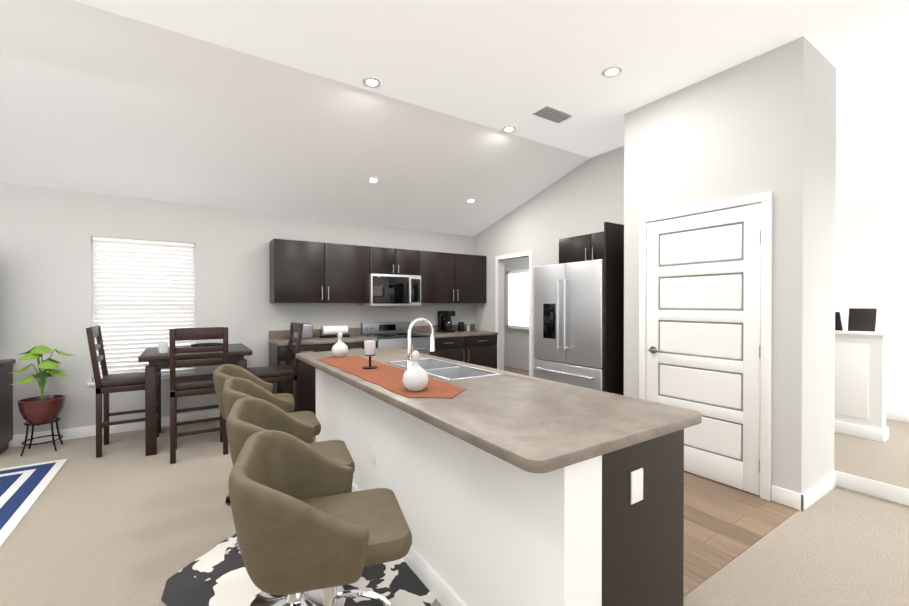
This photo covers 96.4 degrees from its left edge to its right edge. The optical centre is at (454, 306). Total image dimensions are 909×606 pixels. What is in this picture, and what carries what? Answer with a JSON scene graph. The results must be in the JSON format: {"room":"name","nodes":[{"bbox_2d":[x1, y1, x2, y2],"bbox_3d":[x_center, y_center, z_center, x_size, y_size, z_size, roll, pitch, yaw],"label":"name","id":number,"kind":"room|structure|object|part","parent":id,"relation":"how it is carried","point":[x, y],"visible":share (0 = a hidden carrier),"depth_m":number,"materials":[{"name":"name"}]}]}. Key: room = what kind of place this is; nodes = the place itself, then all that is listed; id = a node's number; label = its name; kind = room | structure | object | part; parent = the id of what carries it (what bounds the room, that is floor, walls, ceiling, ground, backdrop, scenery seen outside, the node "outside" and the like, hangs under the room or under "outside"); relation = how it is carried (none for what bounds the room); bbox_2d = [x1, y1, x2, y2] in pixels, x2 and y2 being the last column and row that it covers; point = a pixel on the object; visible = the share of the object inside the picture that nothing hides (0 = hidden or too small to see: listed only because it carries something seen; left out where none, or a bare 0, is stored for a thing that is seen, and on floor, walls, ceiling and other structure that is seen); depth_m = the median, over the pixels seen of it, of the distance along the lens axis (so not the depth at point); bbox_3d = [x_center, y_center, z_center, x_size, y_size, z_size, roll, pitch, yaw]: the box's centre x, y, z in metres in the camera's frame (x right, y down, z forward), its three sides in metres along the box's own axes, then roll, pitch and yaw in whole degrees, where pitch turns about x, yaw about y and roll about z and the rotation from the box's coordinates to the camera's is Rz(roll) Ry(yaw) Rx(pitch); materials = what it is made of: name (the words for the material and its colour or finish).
{"room":"kitchen","nodes":[
{"label":"kitchen","id":0,"kind":"room"},
{"bbox_2d":[0,183,473,434],"bbox_3d":[-3.222,-0.025,4.572,8.660,2.700,0.140,0,0,-33],"label":"wall","id":1,"kind":"structure","parent":0,"point":[46,276],"depth_m":4.37,"materials":[{"name":"grey paint"}]},
{"bbox_2d":[9,410,219,446],"bbox_3d":[-4.545,1.276,3.617,5.330,0.110,0.014,0,0,-33],"label":"baseboard","id":2,"kind":"structure","parent":1,"relation":"attached to","point":[85,431],"depth_m":4.16,"materials":[{"name":"white wood"}]},
{"bbox_2d":[87,236,198,385],"bbox_3d":[-3.365,0.038,4.445,0.960,1.525,0.155,0,0,-33],"label":"window","id":3,"kind":"structure","parent":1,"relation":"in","point":[143,295],"depth_m":4.40,"materials":[{"name":"white"}]},
{"bbox_2d":[269,239,368,302],"bbox_3d":[-1.727,-0.429,5.264,1.180,0.760,0.339,0,0,-33],"label":"upper cabinet","id":4,"kind":"object","parent":1,"relation":"attached to","point":[308,272],"depth_m":5.08,"materials":[{"name":"brown wood"}]},
{"bbox_2d":[269,323,476,338],"bbox_3d":[-0.991,0.347,5.945,3.178,0.100,0.018,0,0,-33],"label":"backsplash","id":5,"kind":"structure","parent":1,"relation":"attached to","point":[441,326],"depth_m":5.39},
{"bbox_2d":[361,271,412,305],"bbox_3d":[-0.973,-0.227,5.719,0.572,0.430,0.409,0,0,-33],"label":"microwave","id":6,"kind":"object","parent":1,"relation":"attached to","point":[385,289],"depth_m":5.54,"materials":[{"name":"silver metal"}]},
{"bbox_2d":[369,246,420,274],"bbox_3d":[-0.917,-0.630,5.796,0.760,0.365,0.339,0,0,-33],"label":"upper cabinet","id":7,"kind":"object","parent":1,"relation":"attached to","point":[395,261],"depth_m":5.66,"materials":[{"name":"brown wood"}]},
{"bbox_2d":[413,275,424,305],"bbox_3d":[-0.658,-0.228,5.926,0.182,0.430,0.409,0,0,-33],"label":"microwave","id":8,"kind":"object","parent":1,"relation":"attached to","point":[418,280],"depth_m":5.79,"materials":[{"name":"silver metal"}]},
{"bbox_2d":[421,251,485,302],"bbox_3d":[-0.087,-0.436,6.342,1.226,0.760,0.339,0,0,-33],"label":"upper cabinet","id":9,"kind":"object","parent":1,"relation":"attached to","point":[449,277],"depth_m":6.19,"materials":[{"name":"brown wood"}]},
{"bbox_2d":[0,419,908,605],"bbox_3d":[0.092,1.389,2.128,11.900,0.100,11.200,0,0,-33],"label":"floor","id":10,"kind":"structure","parent":0,"point":[123,520],"depth_m":2.40,"materials":[{"name":"beige carpet"}]},
{"bbox_2d":[0,359,15,453],"bbox_3d":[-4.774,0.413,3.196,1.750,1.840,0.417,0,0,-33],"label":"tv console","id":11,"kind":"object","parent":10,"relation":"on","point":[6,403],"visible":0.94,"depth_m":3.71,"materials":[{"name":"brown wood"}]},
{"bbox_2d":[0,459,67,547],"bbox_3d":[-3.879,1.333,2.232,2.300,0.012,1.600,0,0,-33],"label":"rug","id":12,"kind":"object","parent":10,"relation":"on","point":[23,488],"visible":1,"depth_m":2.96,"materials":[{"name":"blue fabric"}]},
{"bbox_2d":[11,345,72,455],"bbox_3d":[-3.807,0.836,3.764,0.438,0.979,0.455,0,0,-33],"label":"potted plant","id":13,"kind":"object","parent":10,"relation":"on","point":[40,410],"visible":1,"depth_m":3.70,"materials":[{"name":"green plant"}]},
{"bbox_3d":[-3.804,0.954,3.752,0.316,0.215,0.316,0,0,-33],"label":"pot","id":14,"kind":"part","parent":13,"relation":"part of","materials":[{"name":"red ceramic"}]},
{"bbox_2d":[86,325,159,457],"bbox_3d":[-3.109,0.754,3.849,0.503,1.150,0.430,0,0,-33],"label":"chair","id":15,"kind":"object","parent":10,"relation":"on","point":[106,384],"visible":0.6,"depth_m":3.70,"materials":[{"name":"brown wood"}]},
{"bbox_2d":[138,343,251,455],"bbox_3d":[-2.628,0.836,4.166,0.900,0.984,0.900,0,0,-33],"label":"dining table","id":16,"kind":"object","parent":10,"relation":"on","point":[157,358],"visible":0.67,"depth_m":3.69,"materials":[{"name":"brown wood"}]},
{"bbox_2d":[169,327,227,463],"bbox_3d":[-2.322,0.755,3.701,0.430,1.150,0.503,0,0,-33],"label":"chair","id":17,"kind":"object","parent":10,"relation":"on","point":[191,385],"visible":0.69,"depth_m":3.53,"materials":[{"name":"brown wood"}]},
{"bbox_2d":[213,364,294,506],"bbox_3d":[-1.403,0.876,2.881,0.497,0.914,0.525,0,0,-23],"label":"stool","id":18,"kind":"object","parent":10,"relation":"on","point":[223,373],"visible":0.27,"depth_m":2.89,"materials":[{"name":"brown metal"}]},
{"bbox_2d":[247,322,303,412],"bbox_3d":[-1.909,0.752,4.303,0.503,1.150,0.430,0,0,-33],"label":"chair","id":19,"kind":"object","parent":10,"relation":"on","point":[286,373],"visible":0.5,"depth_m":4.22,"materials":[{"name":"brown wood"}]},
{"bbox_2d":[161,534,435,605],"bbox_3d":[-0.740,1.337,2.035,1.198,0.005,2.202,0,0,-33],"label":"rug","id":20,"kind":"object","parent":10,"relation":"on","point":[217,575],"visible":0.19,"depth_m":1.95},
{"bbox_2d":[223,377,320,553],"bbox_3d":[-1.052,0.879,2.356,0.497,0.914,0.526,0,0,-27],"label":"stool","id":21,"kind":"object","parent":20,"relation":"on","point":[235,389],"visible":0.21,"depth_m":2.44,"materials":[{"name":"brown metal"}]},
{"bbox_2d":[226,397,354,605],"bbox_3d":[-0.717,0.882,1.811,0.497,0.914,0.525,0,0,-23],"label":"stool","id":22,"kind":"object","parent":20,"relation":"on","point":[248,417],"visible":0.38,"depth_m":1.85,"materials":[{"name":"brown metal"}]},
{"bbox_2d":[228,430,411,605],"bbox_3d":[-0.407,0.885,1.286,0.497,0.914,0.525,0,0,-19],"label":"stool","id":23,"kind":"object","parent":20,"relation":"on","point":[305,518],"visible":1,"depth_m":1.09,"materials":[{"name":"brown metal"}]},
{"bbox_2d":[0,0,908,235],"bbox_3d":[-0.744,-1.489,0.688,8.780,0.766,9.340,0,0,-33],"label":"ceiling","id":24,"kind":"structure","parent":0,"point":[273,106],"depth_m":3.12,"materials":[{"name":"white paint"}]},
{"bbox_2d":[362,77,380,87],"bbox_3d":[-0.651,-1.763,3.201,0.150,0.006,0.150,0,0,-33],"label":"recessed light","id":25,"kind":"object","parent":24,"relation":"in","point":[371,82],"visible":1,"depth_m":3.20,"materials":[{"name":"white"}]},
{"bbox_2d":[367,177,379,183],"bbox_3d":[-0.932,-1.447,4.669,0.150,0.006,0.150,0,-14,-33],"label":"recessed light","id":26,"kind":"object","parent":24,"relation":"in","point":[372,180],"visible":1,"depth_m":4.66,"materials":[{"name":"white"}]},
{"bbox_2d":[465,198,475,203],"bbox_3d":[0.224,-1.434,5.513,0.150,0.006,0.150,0,-14,-33],"label":"recessed light","id":27,"kind":"object","parent":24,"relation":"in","point":[471,200],"visible":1,"depth_m":5.51,"materials":[{"name":"white"}]},
{"bbox_2d":[501,126,516,132],"bbox_3d":[0.544,-1.768,4.059,0.150,0.006,0.150,0,0,-33],"label":"recessed light","id":28,"kind":"object","parent":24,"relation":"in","point":[508,129],"visible":1,"depth_m":4.06,"materials":[{"name":"white"}]},
{"bbox_2d":[533,106,571,122],"bbox_3d":[0.906,-1.763,3.747,0.340,0.012,0.180,0,0,-33],"label":"ceiling vent","id":29,"kind":"object","parent":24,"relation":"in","point":[552,114],"visible":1,"depth_m":3.73,"materials":[{"name":"silver metal"}]},
{"bbox_2d":[601,66,622,77],"bbox_3d":[1.182,-1.762,3.054,0.150,0.006,0.150,0,0,-33],"label":"recessed light","id":30,"kind":"object","parent":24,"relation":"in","point":[611,71],"visible":1,"depth_m":3.04,"materials":[{"name":"white"}]},
{"bbox_2d":[504,257,528,370],"bbox_3d":[1.243,0.009,7.247,1.740,2.600,3.700,0,0,-33],"label":"wall","id":31,"kind":"structure","parent":0,"point":[516,348],"depth_m":8.58,"materials":[{"name":"grey paint"}]},
{"bbox_2d":[506,269,528,329],"bbox_3d":[1.532,-0.146,8.154,0.060,1.220,1.420,0,0,-33],"label":"window","id":32,"kind":"structure","parent":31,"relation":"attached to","point":[517,299],"depth_m":8.47,"materials":[{"name":"white glass"}]},
{"bbox_2d":[313,366,797,596],"bbox_3d":[0.567,1.319,5.290,4.830,0.004,6.240,0,0,-33],"label":"floor","id":33,"kind":"structure","parent":0,"point":[724,524],"depth_m":2.51,"materials":[{"name":"wood"}]},
{"bbox_2d":[269,343,376,415],"bbox_3d":[-1.655,0.882,5.151,1.192,0.880,0.619,0,0,-33],"label":"base cabinet","id":34,"kind":"object","parent":33,"relation":"on","point":[306,375],"depth_m":4.74,"materials":[{"name":"brown wood"}]},
{"bbox_2d":[269,331,496,346],"bbox_3d":[-0.821,0.416,5.687,3.178,0.045,0.637,0,0,-33],"label":"countertop","id":35,"kind":"structure","parent":34,"relation":"on","point":[437,334],"depth_m":5.29,"materials":[{"name":"beige stone"}]},
{"bbox_2d":[377,335,432,355],"bbox_3d":[-0.829,0.866,5.672,0.752,0.905,0.657,0,0,-33],"label":"stove","id":36,"kind":"object","parent":33,"relation":"on","point":[420,343],"depth_m":5.47,"materials":[{"name":"silver metal"}]},
{"bbox_2d":[433,335,496,368],"bbox_3d":[-0.010,0.875,6.233,1.226,0.880,0.619,0,0,-33],"label":"base cabinet","id":37,"kind":"object","parent":33,"relation":"on","point":[481,350],"depth_m":6.03,"materials":[{"name":"brown wood"}]},
{"bbox_2d":[316,369,683,605],"bbox_3d":[-0.153,0.896,2.647,0.753,0.880,2.908,0,0,-33],"label":"kitchen island","id":38,"kind":"object","parent":33,"relation":"on","point":[507,488],"depth_m":1.55,"materials":[{"name":"white"}]},
{"bbox_2d":[296,347,701,476],"bbox_3d":[-0.202,0.437,2.606,0.940,0.040,2.970,0,0,-33],"label":"island countertop","id":39,"kind":"structure","parent":38,"relation":"on","point":[539,427],"depth_m":1.70,"materials":[{"name":"beige stone"}]},
{"bbox_2d":[404,317,435,372],"bbox_3d":[-0.214,0.243,2.641,0.220,0.346,0.096,0,0,-33],"label":"faucet","id":40,"kind":"object","parent":39,"relation":"on","point":[432,339],"depth_m":2.62,"materials":[{"name":"silver metal"}]},
{"bbox_2d":[387,358,502,418],"bbox_3d":[-0.101,0.486,2.762,0.384,0.300,0.864,0,0,-33],"label":"sink","id":41,"kind":"object","parent":39,"relation":"in","point":[448,371],"depth_m":2.80,"materials":[{"name":"silver metal"}]},
{"bbox_2d":[495,251,532,375],"bbox_3d":[0.865,0.266,6.012,0.012,2.100,0.810,0,0,-33],"label":"door frame","id":42,"kind":"structure","parent":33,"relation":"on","point":[520,254],"depth_m":5.71,"materials":[{"name":"white wood"}]},
{"bbox_2d":[534,259,603,390],"bbox_3d":[1.423,0.436,4.417,0.786,1.780,0.902,0,0,-33],"label":"fridge","id":43,"kind":"object","parent":33,"relation":"on","point":[568,323],"visible":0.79,"depth_m":4.16,"materials":[{"name":"grey metal"}]},
{"bbox_2d":[559,222,623,395],"bbox_3d":[1.470,0.261,4.435,0.726,2.130,0.950,0,0,-33],"label":"tall cabinet","id":44,"kind":"object","parent":33,"relation":"on","point":[607,244],"visible":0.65,"depth_m":3.94,"materials":[{"name":"brown wood"}]},
{"bbox_2d":[474,36,836,493],"bbox_3d":[1.316,-0.427,4.832,0.790,3.500,4.690,0,0,-33],"label":"wall","id":45,"kind":"structure","parent":0,"point":[763,123],"depth_m":2.95,"materials":[{"name":"grey paint"}]},
{"bbox_2d":[639,192,772,500],"bbox_3d":[1.887,0.272,3.180,0.076,2.122,0.969,0,0,-33],"label":"door","id":46,"kind":"structure","parent":45,"relation":"attached to","point":[705,314],"depth_m":3.08,"materials":[{"name":"white wood"}]},
{"bbox_2d":[789,471,840,510],"bbox_3d":[2.536,1.280,2.848,0.664,0.110,0.044,0,0,-33],"label":"baseboard","id":47,"kind":"structure","parent":45,"relation":"attached to","point":[806,499],"depth_m":2.76,"materials":[{"name":"white wood"}]},
{"bbox_2d":[841,472,908,505],"bbox_3d":[4.118,1.291,1.096,0.014,0.110,4.650,0,0,-33],"label":"baseboard","id":48,"kind":"structure","parent":45,"relation":"attached to","point":[885,491],"depth_m":2.85,"materials":[{"name":"white wood"}]},
{"bbox_2d":[834,330,891,441],"bbox_3d":[3.664,0.785,4.954,0.200,1.075,2.260,0,0,-33],"label":"wall","id":49,"kind":"structure","parent":0,"point":[860,382],"depth_m":4.12,"materials":[{"name":"white paint"}]},
{"bbox_2d":[835,312,842,330],"bbox_3d":[4.057,0.156,4.368,0.127,0.203,0.200,0,0,-15],"label":"picture frame","id":50,"kind":"object","parent":49,"relation":"on","point":[838,324],"depth_m":4.28,"materials":[{"name":"black"}]},
{"bbox_2d":[848,308,876,331],"bbox_3d":[4.180,0.139,4.178,0.201,0.242,0.147,0,0,36],"label":"picture frame","id":51,"kind":"object","parent":49,"relation":"on","point":[861,319],"depth_m":4.14,"materials":[{"name":"black"}]},
{"bbox_2d":[835,195,908,412],"bbox_3d":[5.824,-0.170,3.796,0.120,3.000,7.300,0,0,-33],"label":"wall","id":52,"kind":"structure","parent":0,"point":[872,256],"depth_m":4.79,"materials":[{"name":"white paint"}]},
{"bbox_2d":[886,410,908,422],"bbox_3d":[5.823,1.275,3.684,0.014,0.110,7.100,0,0,-33],"label":"baseboard","id":53,"kind":"structure","parent":52,"relation":"attached to","point":[890,414],"depth_m":4.71,"materials":[{"name":"white wood"}]},
{"bbox_2d":[836,43,908,205],"bbox_3d":[4.651,-1.665,2.967,2.980,0.800,7.220,0,0,-33],"label":"ceiling","id":54,"kind":"structure","parent":0,"point":[872,127],"depth_m":2.99,"materials":[{"name":"white paint"}]}
]}

